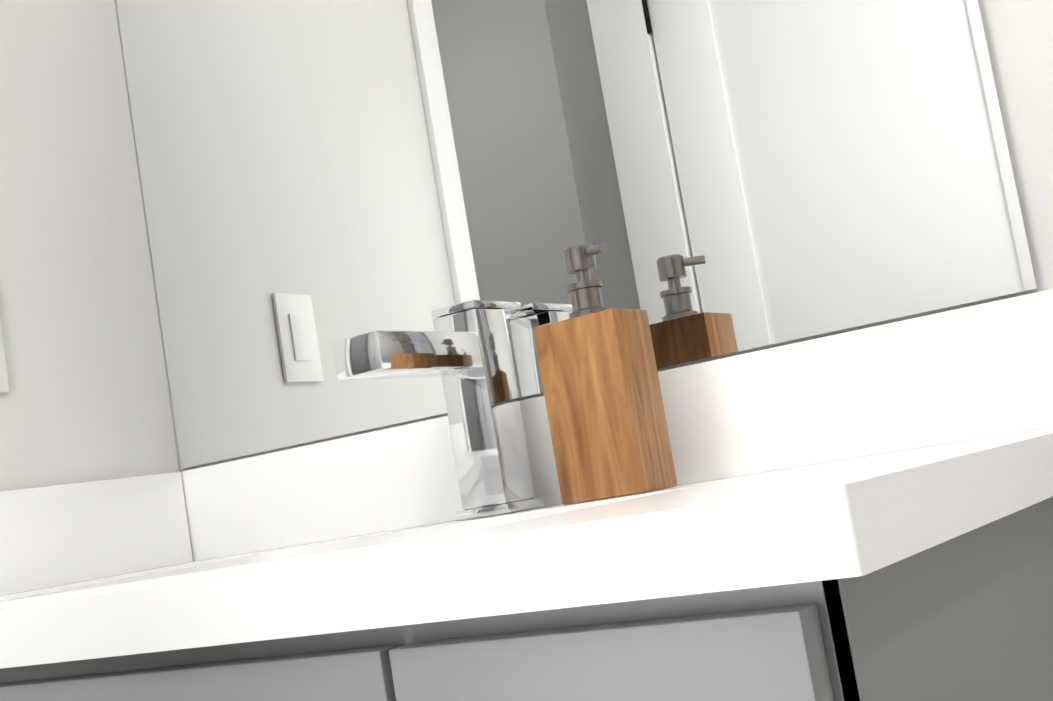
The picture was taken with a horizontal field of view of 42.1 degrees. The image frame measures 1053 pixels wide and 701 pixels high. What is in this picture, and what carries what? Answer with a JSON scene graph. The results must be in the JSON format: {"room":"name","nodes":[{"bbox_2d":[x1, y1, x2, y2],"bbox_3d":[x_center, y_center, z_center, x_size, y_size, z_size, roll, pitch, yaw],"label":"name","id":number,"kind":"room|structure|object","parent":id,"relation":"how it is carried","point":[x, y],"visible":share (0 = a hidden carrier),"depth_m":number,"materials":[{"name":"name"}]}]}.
{"room":"bathroom","nodes":[
{"label":"bathroom","id":0,"kind":"room"},
{"bbox_2d":[0,0,183,490],"bbox_3d":[-0.936,-0.064,0.971,0.120,2.460,1.630,-14,-7,36],"label":"wall","id":1,"kind":"structure","parent":0,"point":[86,397],"depth_m":1.49,"materials":[{"name":"white paint"}]},
{"bbox_2d":[0,322,8,392],"bbox_3d":[-0.554,-0.014,1.359,0.009,0.115,0.073,-14,-7,36],"label":"light switch","id":2,"kind":"object","parent":1,"relation":"attached to","point":[4,386],"visible":1,"depth_m":1.38,"materials":[{"name":"white plastic"}]},
{"bbox_2d":[184,0,1052,470],"bbox_3d":[0.643,-0.329,0.939,2.820,2.460,0.120,-13,-7,33],"label":"wall","id":3,"kind":"structure","parent":0,"point":[1020,36],"depth_m":1.04,"materials":[{"name":"white paint"}]},
{"bbox_2d":[116,0,1037,468],"bbox_3d":[-0.096,-0.529,1.343,0.941,1.166,0.005,-13,-7,33],"label":"mirror","id":4,"kind":"object","parent":3,"relation":"attached to","point":[714,176],"visible":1,"depth_m":1.28,"materials":[{"name":"clear glass"}]},
{"bbox_3d":[-0.206,1.028,0.279,4.020,0.060,2.170,-13,-7,33],"label":"floor","id":5,"kind":"structure","parent":0,"visible":0},
{"bbox_2d":[0,289,1052,700],"bbox_3d":[-0.079,0.539,0.983,1.014,1.000,0.600,-13,-7,33],"label":"bathroom vanity","id":6,"kind":"object","parent":5,"relation":"on","point":[860,515],"visible":0.98,"depth_m":0.72,"materials":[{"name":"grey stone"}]},
{"bbox_2d":[332,300,543,520],"bbox_3d":[-0.069,0.053,1.185,0.058,0.190,0.217,-13,-7,33],"label":"faucet","id":7,"kind":"object","parent":6,"relation":"on","point":[463,350],"visible":1,"depth_m":1.21,"materials":[{"name":"silver metal"}]},
{"bbox_2d":[533,243,676,504],"bbox_3d":[0.060,0.016,1.141,0.078,0.212,0.060,-13,-7,33],"label":"soap dispenser","id":8,"kind":"object","parent":6,"relation":"on","point":[604,401],"visible":1,"depth_m":1.11,"materials":[{"name":"brown wood"}]}
]}

